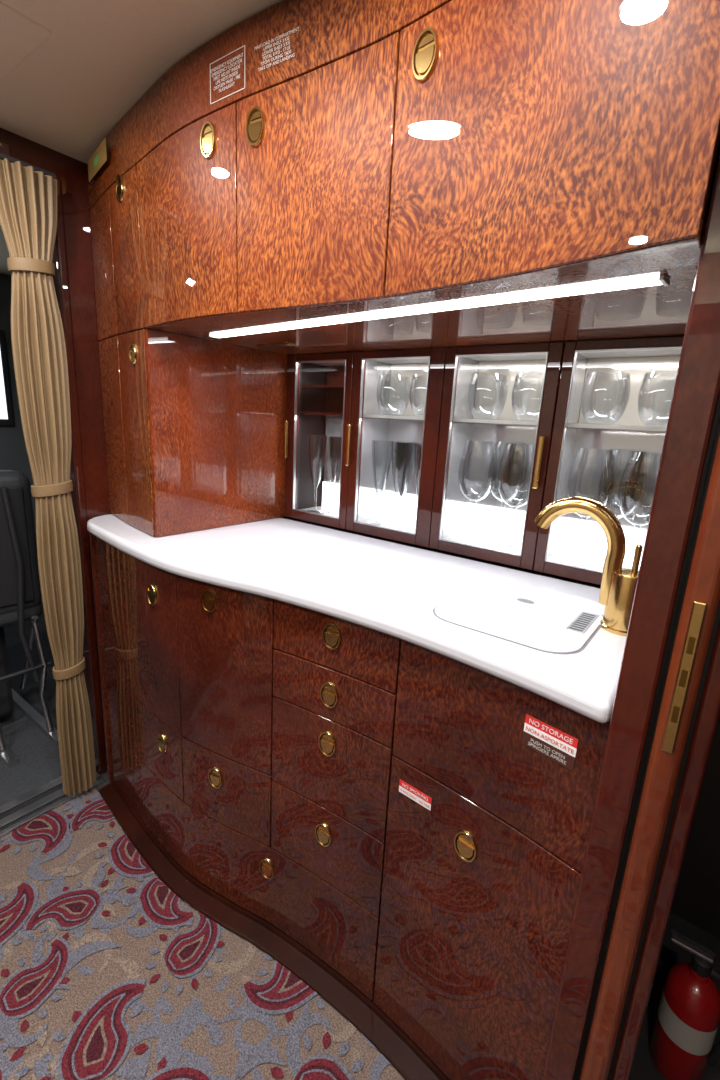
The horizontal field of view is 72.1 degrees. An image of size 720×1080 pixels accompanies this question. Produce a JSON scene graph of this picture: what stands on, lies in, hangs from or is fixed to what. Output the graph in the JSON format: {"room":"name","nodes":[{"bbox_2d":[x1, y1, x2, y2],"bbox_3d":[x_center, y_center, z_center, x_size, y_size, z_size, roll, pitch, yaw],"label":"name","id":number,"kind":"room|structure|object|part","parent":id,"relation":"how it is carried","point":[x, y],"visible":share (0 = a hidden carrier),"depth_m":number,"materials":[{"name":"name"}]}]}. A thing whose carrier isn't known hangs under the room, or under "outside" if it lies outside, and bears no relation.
{"room":"aircraft cabin","nodes":[
{"label":"aircraft cabin","id":0,"kind":"room"},
{"bbox_2d":[0,142,8,155],"bbox_3d":[-0.895,-0.960,1.196,0.002,0.023,0.080,13,17,35],"label":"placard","id":1,"kind":"object","parent":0,"point":[4,148],"depth_m":1.22},
{"bbox_2d":[0,225,10,275],"bbox_3d":[-1.843,-1.130,1.399,1.640,0.050,2.500,13,17,35],"label":"wall","id":2,"kind":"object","parent":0,"point":[4,253],"depth_m":2.26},
{"bbox_2d":[0,274,43,612],"bbox_3d":[-2.520,-0.327,2.085,0.060,1.900,2.500,13,17,35],"label":"wall","id":3,"kind":"structure","parent":0,"point":[13,452],"depth_m":2.74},
{"bbox_2d":[0,352,7,418],"bbox_3d":[-2.088,-0.818,2.424,0.006,0.420,0.585,13,17,35],"label":"pane","id":4,"kind":"object","parent":3,"relation":"attached to","point":[3,408],"visible":1,"depth_m":2.66,"materials":[{"name":"white glass"}]},
{"bbox_2d":[0,330,14,426],"bbox_3d":[-2.101,-0.820,2.430,0.025,0.500,0.660,13,17,35],"label":"frame","id":5,"kind":"object","parent":3,"relation":"attached to","point":[9,422],"visible":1,"depth_m":2.67,"materials":[{"name":"black plastic"}]},
{"bbox_2d":[55,151,111,770],"bbox_3d":[-1.192,-0.031,1.151,0.080,1.900,2.440,13,17,35],"label":"wall","id":6,"kind":"structure","parent":0,"point":[72,172],"depth_m":1.44,"materials":[{"name":"brown wood"}]},
{"bbox_2d":[0,127,56,176],"bbox_3d":[-1.136,-0.917,0.950,0.080,0.080,0.990,13,17,35],"label":"header","id":7,"kind":"object","parent":6,"relation":"attached to","point":[21,148],"visible":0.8,"depth_m":1.26,"materials":[{"name":"brown wood"}]},
{"bbox_2d":[0,153,96,796],"bbox_3d":[-1.127,0.004,1.123,0.078,1.792,0.946,13,17,37],"label":"curtain","id":8,"kind":"object","parent":6,"relation":"hanging from","point":[28,192],"visible":1,"depth_m":1.35,"materials":[{"name":"fabric"}]},
{"bbox_2d":[52,177,106,773],"bbox_3d":[-0.888,-0.081,1.553,0.089,1.840,0.028,13,17,35],"label":"door frame","id":9,"kind":"structure","parent":6,"relation":"attached to","point":[61,278],"depth_m":1.52,"materials":[{"name":"brown wood"}]},
{"bbox_2d":[0,0,282,163],"bbox_3d":[-0.045,-0.762,0.268,2.660,0.050,2.800,13,17,35],"label":"ceiling","id":10,"kind":"structure","parent":0,"point":[99,58],"depth_m":0.95,"materials":[{"name":"paint"}]},
{"bbox_2d":[0,1,51,82],"bbox_3d":[-0.768,-0.920,0.875,0.330,0.006,0.280,13,17,35],"label":"ceiling access panel","id":11,"kind":"object","parent":10,"relation":"in","point":[20,35],"depth_m":0.90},
{"bbox_2d":[0,613,719,1079],"bbox_3d":[-0.797,0.987,1.200,4.300,0.060,2.800,13,17,35],"label":"floor","id":12,"kind":"structure","parent":0,"point":[38,757],"depth_m":1.73,"materials":[{"name":"grey carpet"}]},
{"bbox_2d":[0,470,58,768],"bbox_3d":[-1.406,0.181,1.795,0.550,1.175,0.440,13,17,35],"label":"seat","id":13,"kind":"object","parent":12,"relation":"on","point":[20,588],"visible":0.92,"depth_m":1.77,"materials":[{"name":"grey leather"}]},
{"bbox_3d":[-1.308,0.527,1.761,0.091,0.488,0.022,13,17,35],"label":"leg","id":14,"kind":"part","parent":13,"relation":"part of","materials":[{"name":"metal"}]},
{"bbox_3d":[-1.448,0.743,1.913,0.550,0.025,0.030,13,17,35],"label":"floor rail","id":15,"kind":"part","parent":13,"relation":"part of","materials":[{"name":"metal"}]},
{"bbox_3d":[-1.282,0.041,1.645,0.014,0.420,0.320,13,17,35],"label":"backrest panel","id":16,"kind":"part","parent":13,"relation":"part of","materials":[{"name":"black plastic"}]},
{"bbox_3d":[-1.326,0.031,1.677,0.100,0.520,0.400,13,17,35],"label":"backrest","id":17,"kind":"part","parent":13,"relation":"part of","materials":[{"name":"grey leather"}]},
{"bbox_2d":[0,601,42,626],"bbox_3d":[-1.458,0.251,1.823,0.380,0.090,0.400,13,17,35],"label":"cushion","id":18,"kind":"object","parent":13,"relation":"on","point":[32,609],"depth_m":1.81,"materials":[{"name":"grey leather"}]},
{"bbox_3d":[-1.351,0.718,2.038,0.550,0.025,0.030,13,17,35],"label":"floor rail","id":19,"kind":"part","parent":13,"relation":"part of","materials":[{"name":"metal"}]},
{"bbox_3d":[-1.211,0.502,1.886,0.091,0.488,0.022,13,17,35],"label":"leg","id":20,"kind":"part","parent":13,"relation":"part of","materials":[{"name":"metal"}]},
{"bbox_2d":[0,772,104,837],"bbox_3d":[-1.219,0.891,1.360,0.130,0.009,0.968,13,17,35],"label":"track","id":21,"kind":"object","parent":12,"relation":"on","point":[21,810],"visible":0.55,"depth_m":1.58,"materials":[{"name":"metal"}]},
{"bbox_3d":[-1.257,0.882,1.387,0.035,0.009,0.968,13,17,35],"label":"rail","id":22,"kind":"part","parent":21,"relation":"part of","materials":[{"name":"metal"}]},
{"bbox_3d":[-1.232,0.889,1.369,0.022,0.006,0.968,13,17,35],"label":"rail","id":23,"kind":"part","parent":21,"relation":"part of","materials":[{"name":"grey metal"}]},
{"bbox_2d":[0,788,403,1079],"bbox_3d":[-0.417,1.187,0.312,2.465,0.004,1.690,13,17,35],"label":"carpet","id":24,"kind":"object","parent":12,"relation":"on","point":[106,973],"visible":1,"depth_m":1.10,"materials":[{"name":"multicoloured carpet"}]},
{"bbox_2d":[89,517,610,1079],"bbox_3d":[-0.072,0.487,1.417,1.442,0.884,0.807,13,17,35],"label":"base cabinet","id":25,"kind":"object","parent":12,"relation":"on","point":[259,749],"visible":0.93,"depth_m":1.01,"materials":[{"name":"brown wood"}]},
{"bbox_3d":[-0.744,0.412,1.524,0.201,0.856,0.020,16,18,43],"label":"panel","id":26,"kind":"part","parent":25,"relation":"part of","materials":[{"name":"brown wood"}]},
{"bbox_3d":[-0.551,0.256,1.308,0.299,0.432,0.025,14,18,39],"label":"door","id":27,"kind":"part","parent":25,"relation":"part of","materials":[{"name":"brown wood"}]},
{"bbox_3d":[-0.568,0.563,1.382,0.299,0.195,0.025,14,18,39],"label":"drawer","id":28,"kind":"part","parent":25,"relation":"part of","materials":[{"name":"brown wood"}]},
{"bbox_3d":[-0.313,0.307,1.150,0.284,0.432,0.025,10,15,26],"label":"door","id":29,"kind":"part","parent":25,"relation":"part of","materials":[{"name":"brown wood"}]},
{"bbox_3d":[-0.329,0.614,1.223,0.284,0.195,0.025,10,15,26],"label":"drawer","id":30,"kind":"part","parent":25,"relation":"part of","materials":[{"name":"brown wood"}]},
{"bbox_3d":[-0.336,0.819,1.278,0.879,0.223,0.059,12,16,32],"label":"drawer wide","id":31,"kind":"part","parent":25,"relation":"part of","materials":[{"name":"brown wood"}]},
{"bbox_3d":[-0.296,0.960,1.248,1.431,0.021,0.116,12,16,34],"label":"plinth skirting","id":32,"kind":"part","parent":25,"relation":"part of","materials":[{"name":"brown wood"}]},
{"bbox_3d":[-0.050,0.199,0.976,0.299,0.114,0.025,11,16,31],"label":"drawer","id":33,"kind":"part","parent":25,"relation":"part of","materials":[{"name":"brown wood"}]},
{"bbox_2d":[87,514,625,722],"bbox_3d":[-0.136,0.050,1.250,1.507,0.034,0.556,13,17,35],"label":"countertop","id":34,"kind":"structure","parent":25,"relation":"on","point":[390,588],"depth_m":1.05,"materials":[{"name":"white stone"}]},
{"bbox_2d":[99,329,325,536],"bbox_3d":[-0.479,-0.344,1.624,0.386,0.519,0.670,13,17,35],"label":"counter cabinet","id":35,"kind":"object","parent":34,"relation":"on","point":[194,427],"visible":1,"depth_m":1.40,"materials":[{"name":"brown wood"}]},
{"bbox_3d":[-0.722,-0.320,1.467,0.021,0.516,0.201,-8,18,-39],"label":"fixed panel","id":36,"kind":"part","parent":35,"relation":"part of","materials":[{"name":"brown wood"}]},
{"bbox_3d":[-0.594,-0.280,1.328,0.021,0.516,0.188,-10,18,-43],"label":"door","id":37,"kind":"part","parent":35,"relation":"part of","materials":[{"name":"brown wood"}]},
{"bbox_3d":[-0.387,-0.296,1.443,0.010,0.519,0.476,13,17,35],"label":"return panel","id":38,"kind":"part","parent":35,"relation":"part of","materials":[{"name":"brown wood"}]},
{"bbox_2d":[284,336,683,584],"bbox_3d":[0.257,-0.242,1.363,1.117,0.520,0.227,13,17,35],"label":"glass display cabinet","id":39,"kind":"object","parent":34,"relation":"on","point":[548,391],"visible":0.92,"depth_m":1.31,"materials":[{"name":"brown wood"}]},
{"bbox_3d":[-0.238,-0.323,1.592,0.012,0.120,0.010,13,17,35],"label":"handle","id":40,"kind":"part","parent":39,"relation":"part of","materials":[{"name":"gold metal"}]},
{"bbox_3d":[-0.139,-0.070,1.600,0.202,0.029,0.020,13,17,35],"label":"door rail","id":41,"kind":"part","parent":39,"relation":"part of","materials":[{"name":"brown wood"}]},
{"bbox_2d":[299,411,342,416],"bbox_3d":[-0.065,-0.406,1.606,0.251,0.008,0.163,13,17,35],"label":"shelf","id":42,"kind":"object","parent":39,"relation":"attached to","point":[328,413],"depth_m":1.57,"materials":[{"name":"brown wood"}]},
{"bbox_3d":[-0.113,-0.548,1.485,0.202,0.019,0.020,13,17,35],"label":"door rail","id":43,"kind":"part","parent":39,"relation":"part of","materials":[{"name":"brown wood"}]},
{"bbox_2d":[299,385,343,390],"bbox_3d":[-0.061,-0.486,1.587,0.251,0.008,0.163,13,17,35],"label":"shelf","id":44,"kind":"object","parent":39,"relation":"attached to","point":[316,387],"depth_m":1.56,"materials":[{"name":"brown wood"}]},
{"bbox_2d":[306,504,338,516],"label":"shelf","id":45,"kind":"object","parent":39,"relation":"in","point":[333,511],"depth_m":1.69,"materials":[{"name":"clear glass"}]},
{"bbox_2d":[318,435,331,486],"label":"glasses","id":46,"kind":"object","parent":39,"relation":"in","point":[325,435],"depth_m":1.64,"materials":[{"name":"clear glass"}]},
{"bbox_3d":[-0.034,-0.277,1.443,0.012,0.120,0.010,13,17,35],"label":"handle","id":47,"kind":"part","parent":39,"relation":"part of","materials":[{"name":"gold metal"}]},
{"bbox_3d":[0.073,-0.021,1.445,0.218,0.029,0.020,13,17,35],"label":"door rail","id":48,"kind":"part","parent":39,"relation":"part of","materials":[{"name":"brown wood"}]},
{"bbox_2d":[368,520,414,530],"label":"glasses","id":49,"kind":"object","parent":39,"relation":"in","point":[400,524],"depth_m":1.55,"materials":[{"name":"clear glass"}]},
{"bbox_2d":[387,441,398,492],"label":"glasses","id":50,"kind":"object","parent":39,"relation":"in","point":[393,441],"depth_m":1.49,"materials":[{"name":"clear glass"}]},
{"bbox_2d":[363,414,423,419],"bbox_3d":[0.156,-0.355,1.444,0.279,0.008,0.163,13,17,35],"label":"shelf","id":51,"kind":"object","parent":39,"relation":"attached to","point":[365,416],"depth_m":1.45,"materials":[{"name":"glass"}]},
{"bbox_3d":[0.099,-0.499,1.330,0.218,0.019,0.020,13,17,35],"label":"door rail","id":52,"kind":"part","parent":39,"relation":"part of","materials":[{"name":"brown wood"}]},
{"bbox_2d":[400,375,416,415],"bbox_3d":[0.167,-0.405,1.398,0.052,0.105,0.099,13,17,35],"label":"glasses","id":53,"kind":"object","parent":39,"relation":"on","point":[413,375],"depth_m":1.39,"materials":[{"name":"clear glass"}]},
{"bbox_2d":[400,443,418,501],"label":"glasses","id":54,"kind":"object","parent":39,"relation":"in","point":[414,448],"depth_m":1.44,"materials":[{"name":"clear glass"}]},
{"bbox_2d":[458,440,472,503],"label":"glasses","id":55,"kind":"object","parent":39,"relation":"in","point":[466,440],"depth_m":1.31,"materials":[{"name":"clear glass"}]},
{"bbox_2d":[468,374,474,417],"bbox_3d":[0.314,-0.372,1.291,0.024,0.104,0.099,13,17,35],"label":"glasses","id":56,"kind":"object","parent":39,"relation":"on","point":[472,374],"depth_m":1.28,"materials":[{"name":"clear glass"}]},
{"bbox_3d":[0.306,0.032,1.274,0.225,0.029,0.020,13,17,35],"label":"door rail","id":57,"kind":"part","parent":39,"relation":"part of","materials":[{"name":"brown wood"}]},
{"bbox_2d":[453,418,537,425],"bbox_3d":[0.386,-0.303,1.276,0.271,0.008,0.163,13,17,35],"label":"shelf","id":58,"kind":"object","parent":39,"relation":"attached to","point":[456,421],"depth_m":1.31,"materials":[{"name":"glass"}]},
{"bbox_2d":[478,441,526,506],"label":"glasses","id":59,"kind":"object","parent":39,"relation":"in","point":[494,441],"depth_m":1.30,"materials":[{"name":"clear glass"}]},
{"bbox_3d":[0.332,-0.446,1.159,0.225,0.019,0.020,13,17,35],"label":"door rail","id":60,"kind":"part","parent":39,"relation":"part of","materials":[{"name":"brown wood"}]},
{"bbox_2d":[495,373,521,418],"bbox_3d":[0.389,-0.355,1.236,0.053,0.106,0.099,13,17,35],"label":"glasses","id":61,"kind":"object","parent":39,"relation":"on","point":[518,373],"depth_m":1.24,"materials":[{"name":"clear glass"}]},
{"bbox_3d":[0.405,-0.176,1.122,0.012,0.120,0.010,13,17,35],"label":"handle","id":62,"kind":"part","parent":39,"relation":"part of","materials":[{"name":"gold metal"}]},
{"bbox_2d":[566,449,577,496],"label":"glasses","id":63,"kind":"object","parent":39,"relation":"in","point":[577,449],"depth_m":1.15,"materials":[{"name":"clear glass"}]},
{"bbox_3d":[0.529,0.083,1.111,0.224,0.029,0.020,13,17,35],"label":"door rail","id":64,"kind":"part","parent":39,"relation":"part of","materials":[{"name":"brown wood"}]},
{"bbox_2d":[558,558,604,564],"label":"glasses","id":65,"kind":"object","parent":39,"relation":"in","point":[585,561],"depth_m":1.22,"materials":[{"name":"clear glass"}]},
{"bbox_2d":[581,372,590,422],"bbox_3d":[0.530,-0.322,1.133,0.022,0.106,0.099,13,17,35],"label":"glasses","id":66,"kind":"object","parent":39,"relation":"on","point":[590,372],"depth_m":1.13,"materials":[{"name":"clear glass"}]},
{"bbox_2d":[598,449,614,505],"label":"glasses","id":67,"kind":"object","parent":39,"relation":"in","point":[609,449],"depth_m":1.13,"materials":[{"name":"clear glass"}]},
{"bbox_2d":[567,423,666,431],"bbox_3d":[0.608,-0.252,1.114,0.260,0.008,0.163,13,17,35],"label":"shelf","id":68,"kind":"object","parent":39,"relation":"attached to","point":[571,427],"depth_m":1.14,"materials":[{"name":"clear glass"}]},
{"bbox_2d":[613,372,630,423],"bbox_3d":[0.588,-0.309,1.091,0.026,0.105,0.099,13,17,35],"label":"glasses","id":69,"kind":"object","parent":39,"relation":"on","point":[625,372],"depth_m":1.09,"materials":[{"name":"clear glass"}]},
{"bbox_3d":[0.555,-0.395,0.997,0.224,0.019,0.020,13,17,35],"label":"door rail","id":70,"kind":"part","parent":39,"relation":"part of","materials":[{"name":"brown wood"}]},
{"bbox_2d":[617,450,646,525],"label":"glasses","id":71,"kind":"object","parent":39,"relation":"in","point":[623,450],"depth_m":1.10,"materials":[{"name":"clear glass"}]},
{"bbox_2d":[637,372,650,425],"bbox_3d":[0.624,-0.300,1.065,0.033,0.106,0.099,13,17,35],"label":"glasses","id":72,"kind":"object","parent":39,"relation":"on","point":[646,372],"depth_m":1.07,"materials":[{"name":"clear glass"}]},
{"bbox_2d":[433,585,602,654],"bbox_3d":[0.294,0.135,0.913,0.262,0.004,0.264,13,17,35],"label":"sink","id":73,"kind":"object","parent":34,"relation":"in","point":[534,621],"visible":0.94,"depth_m":0.89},
{"bbox_2d":[566,611,598,633],"bbox_3d":[0.398,0.146,0.883,0.030,0.003,0.115,13,17,35],"label":"grille","id":74,"kind":"object","parent":73,"relation":"on","point":[584,620],"visible":1,"depth_m":0.88,"materials":[{"name":"metal"}]},
{"bbox_2d":[534,497,642,636],"bbox_3d":[0.407,0.036,0.883,0.209,0.220,0.068,13,17,35],"label":"faucet","id":75,"kind":"object","parent":34,"relation":"on","point":[618,584],"visible":0.88,"depth_m":0.84,"materials":[{"name":"gold metal"}]},
{"bbox_3d":[0.389,0.013,0.892,0.162,0.181,0.029,13,17,35],"label":"spout","id":76,"kind":"part","parent":75,"relation":"part of","materials":[{"name":"gold metal"}]},
{"bbox_3d":[0.467,0.034,0.836,0.011,0.053,0.011,13,17,35],"label":"lever","id":77,"kind":"part","parent":75,"relation":"part of","materials":[{"name":"gold metal"}]},
{"bbox_2d":[399,779,431,810],"bbox_3d":[0.100,0.467,0.907,0.070,0.026,0.002,14,17,38],"label":"warning label","id":78,"kind":"object","parent":25,"relation":"attached to","point":[406,789],"visible":1,"depth_m":0.91,"materials":[{"name":"red plastic"}]},
{"bbox_3d":[0.179,0.737,0.898,0.350,0.614,0.027,15,18,41],"label":"door","id":79,"kind":"part","parent":25,"relation":"part of","materials":[{"name":"brown wood"}]},
{"bbox_3d":[0.202,0.320,0.798,0.350,0.239,0.027,15,18,41],"label":"sink panel","id":80,"kind":"part","parent":25,"relation":"part of","materials":[{"name":"brown wood"}]},
{"bbox_2d":[522,714,577,770],"bbox_3d":[0.271,0.290,0.712,0.002,0.050,0.078,-10,18,-42],"label":"warning label","id":81,"kind":"object","parent":25,"relation":"attached to","point":[566,744],"visible":1,"depth_m":0.71,"materials":[{"name":"red plastic"}]},
{"bbox_3d":[0.271,0.304,0.716,0.001,0.021,0.078,-10,18,-42],"label":"plate","id":82,"kind":"part","parent":81,"relation":"part of","materials":[{"name":"plastic"}]},
{"bbox_3d":[0.272,0.286,0.711,0.001,0.014,0.078,-10,18,-42],"label":"plate","id":83,"kind":"part","parent":81,"relation":"part of","materials":[{"name":"red plastic"}]},
{"bbox_3d":[0.273,0.273,0.708,0.001,0.014,0.078,-10,18,-42],"label":"plate","id":84,"kind":"part","parent":81,"relation":"part of","materials":[{"name":"red plastic"}]},
{"bbox_2d":[649,925,719,1079],"bbox_3d":[0.659,0.927,0.980,0.100,0.308,0.102,1,14,-9],"label":"fire extinguisher","id":85,"kind":"object","parent":12,"relation":"on","point":[686,1024],"visible":1,"depth_m":0.96,"materials":[{"name":"red metal"}]},
{"bbox_3d":[0.646,0.795,0.964,0.070,0.008,0.014,13,17,35],"label":"handle","id":86,"kind":"part","parent":85,"relation":"part of","materials":[{"name":"metal"}]},
{"bbox_3d":[0.645,0.776,0.961,0.075,0.007,0.014,13,17,35],"label":"lever","id":87,"kind":"part","parent":85,"relation":"part of","materials":[{"name":"black plastic"}]},
{"bbox_2d":[321,366,719,938],"bbox_3d":[0.589,0.009,1.377,2.660,1.900,0.060,13,17,35],"label":"wall","id":88,"kind":"structure","parent":0,"point":[696,901],"depth_m":1.27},
{"bbox_2d":[87,0,719,354],"bbox_3d":[-0.028,-0.712,1.160,1.508,0.458,0.764,13,17,35],"label":"upper cabinet","id":89,"kind":"object","parent":88,"relation":"attached to","point":[405,154],"visible":0.93,"depth_m":0.74,"materials":[{"name":"brown wood"}]},
{"bbox_2d":[88,137,106,181],"bbox_3d":[-0.666,-0.960,1.252,0.002,0.048,0.170,-9,18,-40],"label":"exit sign","id":90,"kind":"object","parent":89,"relation":"attached to","point":[96,161],"visible":1,"depth_m":1.25,"materials":[{"name":"gold metal"}]},
{"bbox_3d":[-0.700,-0.740,1.366,0.021,0.344,0.200,-8,18,-39],"label":"fixed panel","id":91,"kind":"part","parent":89,"relation":"part of","materials":[{"name":"brown wood"}]},
{"bbox_3d":[-0.571,-0.700,1.227,0.021,0.344,0.187,-10,18,-43],"label":"door","id":92,"kind":"part","parent":89,"relation":"part of","materials":[{"name":"brown wood"}]},
{"bbox_3d":[-0.369,-0.643,1.037,0.377,0.344,0.033,14,18,39],"label":"door","id":93,"kind":"part","parent":89,"relation":"part of","materials":[{"name":"brown wood"}]},
{"bbox_2d":[210,45,244,104],"bbox_3d":[-0.235,-0.820,0.874,0.092,0.062,0.002,12,16,33],"label":"placard","id":94,"kind":"object","parent":89,"relation":"attached to","point":[230,75],"visible":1,"depth_m":0.87},
{"bbox_2d":[257,343,295,347],"bbox_3d":[-0.230,-0.531,1.354,0.110,0.004,0.040,13,17,35],"label":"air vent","id":95,"kind":"object","parent":89,"relation":"attached to","point":[278,344],"visible":1,"depth_m":1.34,"materials":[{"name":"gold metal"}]},
{"bbox_2d":[256,27,297,69],"bbox_3d":[-0.138,-0.802,0.811,0.095,0.037,0.001,11,16,30],"label":"placard","id":96,"kind":"object","parent":89,"relation":"attached to","point":[292,31],"visible":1,"depth_m":0.81},
{"bbox_3d":[-0.084,-0.579,0.834,0.330,0.344,0.024,12,16,32],"label":"door","id":97,"kind":"part","parent":89,"relation":"part of","materials":[{"name":"brown wood"}]},
{"bbox_2d":[209,275,669,338],"bbox_3d":[0.005,-0.415,0.925,0.998,0.006,0.032,15,18,40],"label":"light bar","id":98,"kind":"object","parent":89,"relation":"attached to","point":[660,279],"visible":1,"depth_m":0.77,"materials":[{"name":"plastic"}]},
{"bbox_3d":[0.201,-0.507,0.597,0.030,0.344,0.426,-10,18,-42],"label":"door","id":99,"kind":"part","parent":89,"relation":"part of","materials":[{"name":"brown wood"}]},
{"bbox_2d":[542,151,719,1079],"bbox_3d":[0.349,0.179,0.618,0.040,1.900,0.068,13,17,35],"label":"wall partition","id":100,"kind":"structure","parent":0,"point":[696,393],"depth_m":0.57,"materials":[{"name":"brown wood"}]},
{"bbox_2d":[574,397,719,1079],"bbox_3d":[0.383,0.187,0.592,0.032,1.900,0.070,13,17,35],"label":"door frame","id":101,"kind":"structure","parent":100,"relation":"attached to","point":[703,583],"depth_m":0.60,"materials":[{"name":"brown wood"}]},
{"bbox_2d":[661,601,706,753],"bbox_3d":[0.362,0.157,0.554,0.013,0.185,0.005,13,17,35],"label":"strike plate","id":102,"kind":"object","parent":100,"relation":"attached to","point":[697,616],"visible":1,"depth_m":0.55,"materials":[{"name":"gold metal"}]},
{"bbox_3d":[0.607,0.125,0.899,0.103,1.900,0.700,13,17,35],"label":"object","id":103,"kind":"object","parent":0,"visible":0},
{"bbox_2d":[607,602,719,1079],"bbox_3d":[0.403,0.189,0.590,0.004,1.900,0.050,13,17,35],"label":"groove","id":104,"kind":"object","parent":103,"relation":"attached to","point":[717,619],"visible":0.75,"depth_m":0.61,"materials":[{"name":"brown wood"}]},
{"bbox_2d":[611,621,719,1079],"bbox_3d":[0.411,0.191,0.581,0.020,1.900,0.055,13,17,35],"label":"door frame","id":105,"kind":"object","parent":103,"relation":"attached to","point":[708,714],"visible":0.94,"depth_m":0.61,"materials":[{"name":"brown wood"}]}
]}

